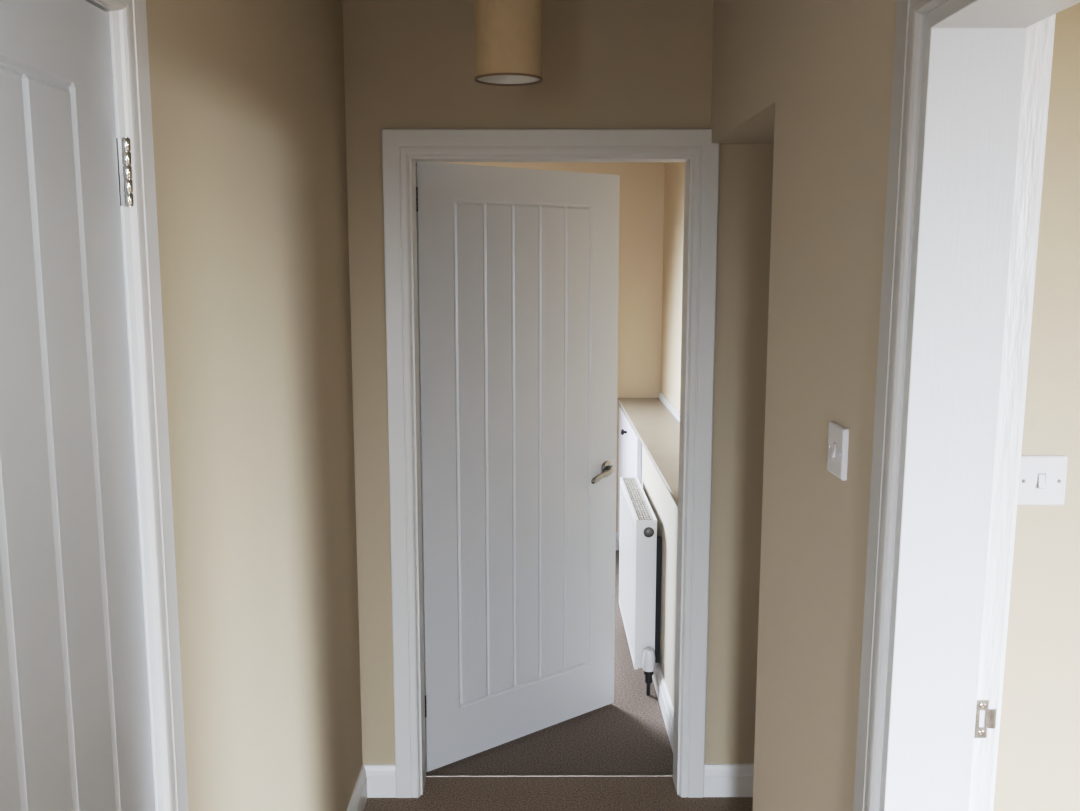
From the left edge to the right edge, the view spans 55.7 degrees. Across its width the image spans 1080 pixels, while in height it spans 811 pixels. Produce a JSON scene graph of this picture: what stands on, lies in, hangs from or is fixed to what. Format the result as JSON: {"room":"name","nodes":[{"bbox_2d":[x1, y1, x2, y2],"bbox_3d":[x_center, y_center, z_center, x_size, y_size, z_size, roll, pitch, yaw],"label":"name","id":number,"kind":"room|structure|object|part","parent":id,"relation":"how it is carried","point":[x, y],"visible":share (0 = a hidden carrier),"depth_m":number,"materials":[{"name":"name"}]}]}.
{"room":"home hallway","nodes":[
{"label":"home hallway","id":0,"kind":"room"},
{"bbox_2d":[146,0,362,810],"bbox_3d":[-0.613,0.548,-0.501,0.120,2.460,7.254,0,8,0],"label":"wall","id":1,"kind":"structure","parent":0,"point":[248,96],"depth_m":2.04,"materials":[{"name":"beige paint"}]},
{"bbox_2d":[86,0,188,810],"bbox_3d":[-0.609,0.507,1.054,0.138,2.094,1.005,0,8,0],"label":"doorway","id":2,"kind":"structure","parent":1,"relation":"in","point":[127,18],"depth_m":1.43,"materials":[{"name":"white wood"}]},
{"bbox_2d":[0,0,154,810],"bbox_3d":[-0.571,0.541,1.063,0.055,2.004,0.856,0,8,0],"label":"door","id":3,"kind":"structure","parent":2,"relation":"attached to","point":[75,732],"depth_m":1.21,"materials":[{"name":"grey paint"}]},
{"bbox_2d":[347,764,367,810],"bbox_3d":[-0.554,1.305,2.476,0.016,0.105,1.579,0,8,0],"label":"baseboard","id":4,"kind":"structure","parent":1,"relation":"attached to","point":[359,796],"depth_m":3.14,"materials":[{"name":"white wood"}]},
{"bbox_2d":[426,774,672,776],"bbox_3d":[0.029,1.224,3.386,0.844,0.004,0.011,0,8,0],"label":"trim","id":5,"kind":"structure","parent":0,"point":[569,775],"depth_m":3.38,"materials":[{"name":"silver metal"}]},
{"bbox_2d":[438,162,664,531],"bbox_3d":[-0.612,-0.380,5.885,2.910,2.460,0.120,0,8,0],"label":"wall","id":6,"kind":"structure","parent":0,"point":[641,199],"depth_m":5.77,"materials":[{"name":"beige paint"}]},
{"bbox_2d":[616,532,618,549],"bbox_3d":[-0.737,0.796,5.986,2.419,0.105,0.016,0,8,0],"label":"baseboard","id":7,"kind":"structure","parent":6,"relation":"attached to","point":[617,545],"depth_m":5.98,"materials":[{"name":"white wood"}]},
{"bbox_2d":[342,0,773,763],"bbox_3d":[-0.334,0.015,3.165,3.450,2.460,0.153,0,8,0],"label":"wall","id":8,"kind":"structure","parent":0,"point":[409,64],"depth_m":3.00,"materials":[{"name":"beige paint"}]},
{"bbox_2d":[363,764,395,797],"bbox_3d":[-0.511,1.193,3.250,0.106,0.105,0.016,0,8,0],"label":"baseboard","id":9,"kind":"structure","parent":8,"relation":"attached to","point":[381,779],"depth_m":3.24,"materials":[{"name":"white wood"}]},
{"bbox_2d":[381,129,719,797],"bbox_3d":[0.031,0.212,3.185,0.978,2.066,0.171,0,8,0],"label":"end doorway","id":10,"kind":"structure","parent":8,"relation":"in","point":[401,148],"depth_m":3.07,"materials":[{"name":"white wood"}]},
{"bbox_2d":[416,162,619,771],"bbox_3d":[-0.046,0.199,3.505,0.857,1.976,0.083,-7,11,-39],"label":"door","id":11,"kind":"structure","parent":10,"relation":"attached to","point":[518,268],"depth_m":3.48,"materials":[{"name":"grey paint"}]},
{"bbox_3d":[0.224,0.252,3.704,0.116,0.051,0.036,-7,11,-39],"label":"lever","id":12,"kind":"part","parent":11,"relation":"part of","materials":[{"name":"silver metal"}]},
{"bbox_2d":[364,550,752,810],"bbox_3d":[-0.327,1.618,1.037,3.450,0.100,10.290,0,8,0],"label":"floor","id":13,"kind":"structure","parent":0,"point":[627,735],"depth_m":3.43,"materials":[{"name":"carpet"}]},
{"bbox_2d":[617,405,641,544],"bbox_3d":[0.558,0.496,5.360,0.270,0.878,1.173,0,8,0],"label":"base cabinet","id":14,"kind":"object","parent":13,"relation":"on","point":[629,444],"visible":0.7,"depth_m":5.33,"materials":[{"name":"white paint"}]},
{"bbox_3d":[0.463,0.426,5.687,0.022,0.802,0.470,0,8,0],"label":"door","id":15,"kind":"part","parent":14,"relation":"part of","materials":[{"name":"white paint"}]},
{"bbox_3d":[0.464,0.506,5.137,0.022,0.802,0.620,0,8,0],"label":"door","id":16,"kind":"part","parent":14,"relation":"part of","materials":[{"name":"white paint"}]},
{"bbox_2d":[661,162,684,411],"bbox_3d":[0.772,-0.184,4.536,0.150,2.460,2.613,0,8,0],"label":"wall","id":17,"kind":"structure","parent":0,"point":[674,174],"depth_m":5.32,"materials":[{"name":"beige paint"}]},
{"bbox_2d":[658,391,679,421],"bbox_3d":[0.689,0.125,4.581,0.014,0.036,2.611,0,8,0],"label":"trim","id":18,"kind":"structure","parent":17,"relation":"attached to","point":[664,400],"depth_m":5.39,"materials":[{"name":"white wood"}]},
{"bbox_2d":[642,0,896,810],"bbox_3d":[0.942,0.433,0.289,0.914,2.460,8.842,0,8,0],"label":"wall","id":19,"kind":"structure","parent":0,"point":[812,80],"depth_m":1.88,"materials":[{"name":"beige paint"}]},
{"bbox_2d":[619,477,661,695],"bbox_3d":[0.422,0.735,4.352,0.104,0.695,0.840,0,8,0],"label":"radiator","id":20,"kind":"object","parent":19,"relation":"attached to","point":[640,547],"visible":1,"depth_m":4.02,"materials":[{"name":"white metal"}]},
{"bbox_3d":[0.410,0.628,4.759,0.080,0.598,0.003,0,8,0],"label":"panel","id":21,"kind":"part","parent":20,"relation":"part of","materials":[{"name":"white metal"}]},
{"bbox_3d":[0.378,0.690,4.376,0.013,0.602,0.768,0,8,0],"label":"panel","id":22,"kind":"part","parent":20,"relation":"part of","materials":[{"name":"white metal"}]},
{"bbox_2d":[620,478,653,519],"bbox_3d":[0.411,0.392,4.332,0.080,0.008,0.774,0,8,0],"label":"grille","id":23,"kind":"object","parent":20,"relation":"attached to","point":[636,499],"depth_m":4.30,"materials":[{"name":"white metal"}]},
{"bbox_3d":[0.411,0.389,4.332,0.081,0.005,0.776,0,8,0],"label":"rail","id":24,"kind":"part","parent":20,"relation":"part of","materials":[{"name":"white metal"}]},
{"bbox_3d":[0.412,0.739,3.990,0.080,0.598,0.003,0,8,0],"label":"panel","id":25,"kind":"part","parent":20,"relation":"part of","materials":[{"name":"white metal"}]},
{"bbox_2d":[618,398,679,506],"bbox_3d":[0.573,0.153,4.585,0.246,0.020,2.611,0,8,0],"label":"countertop","id":26,"kind":"structure","parent":19,"relation":"on","point":[655,426],"depth_m":4.68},
{"bbox_2d":[652,663,673,750],"bbox_3d":[0.467,1.065,4.132,0.016,0.105,1.415,0,8,0],"label":"baseboard","id":27,"kind":"structure","parent":19,"relation":"attached to","point":[662,692],"depth_m":3.81,"materials":[{"name":"white wood"}]},
{"bbox_2d":[827,421,848,480],"bbox_3d":[0.493,0.075,1.705,0.014,0.086,0.086,0,8,0],"label":"light switch","id":28,"kind":"object","parent":19,"relation":"attached to","point":[838,435],"visible":1,"depth_m":1.69,"materials":[{"name":"white plastic"}]},
{"bbox_2d":[853,0,1079,810],"bbox_3d":[0.577,0.512,1.054,0.186,2.084,1.044,0,8,0],"label":"doorway","id":29,"kind":"structure","parent":19,"relation":"in","point":[972,78],"depth_m":1.39,"materials":[{"name":"white wood"}]},
{"bbox_3d":[0.493,0.512,1.054,0.018,2.084,1.044,0,8,0],"label":"architrave","id":30,"kind":"part","parent":29,"relation":"part of","materials":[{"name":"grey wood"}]},
{"bbox_3d":[0.634,0.452,1.473,0.021,0.057,0.002,0,8,0],"label":"strike plate","id":31,"kind":"part","parent":29,"relation":"part of","materials":[{"name":"metal"}]},
{"bbox_3d":[0.661,0.512,1.054,0.018,2.084,1.044,0,8,0],"label":"architrave","id":32,"kind":"part","parent":29,"relation":"part of","materials":[{"name":"white wood"}]},
{"bbox_2d":[993,3,1079,810],"bbox_3d":[2.997,0.210,1.823,4.695,2.460,0.130,0,8,0],"label":"wall","id":33,"kind":"structure","parent":0,"point":[1038,769],"depth_m":1.75,"materials":[{"name":"beige paint"}]},
{"bbox_2d":[1017,455,1067,504],"bbox_3d":[0.848,0.128,1.732,0.086,0.086,0.014,0,8,0],"label":"light switch","id":34,"kind":"object","parent":33,"relation":"attached to","point":[1042,479],"visible":0.89,"depth_m":1.73,"materials":[{"name":"white plastic"}]},
{"bbox_3d":[0.364,-0.720,-0.681,2.075,0.100,7.557,0,8,0],"label":"ceiling","id":35,"kind":"structure","parent":0,"visible":0},
{"bbox_2d":[474,0,542,85],"bbox_3d":[-0.065,-0.872,2.096,0.141,0.398,0.141,0,8,0],"label":"pendant lamp","id":36,"kind":"object","parent":35,"relation":"hanging from","point":[507,33],"visible":1,"depth_m":2.06,"materials":[{"name":"beige fabric"}]},
{"bbox_3d":[1.020,0.092,2.639,0.745,2.460,0.917,0,8,0],"label":"wall","id":37,"kind":"structure","parent":0,"visible":0},
{"bbox_2d":[704,764,753,796],"bbox_3d":[0.881,1.192,3.254,0.720,0.105,0.016,0,8,0],"label":"baseboard","id":38,"kind":"structure","parent":37,"relation":"attached to","point":[720,780],"depth_m":3.25,"materials":[{"name":"white wood"}]}
]}

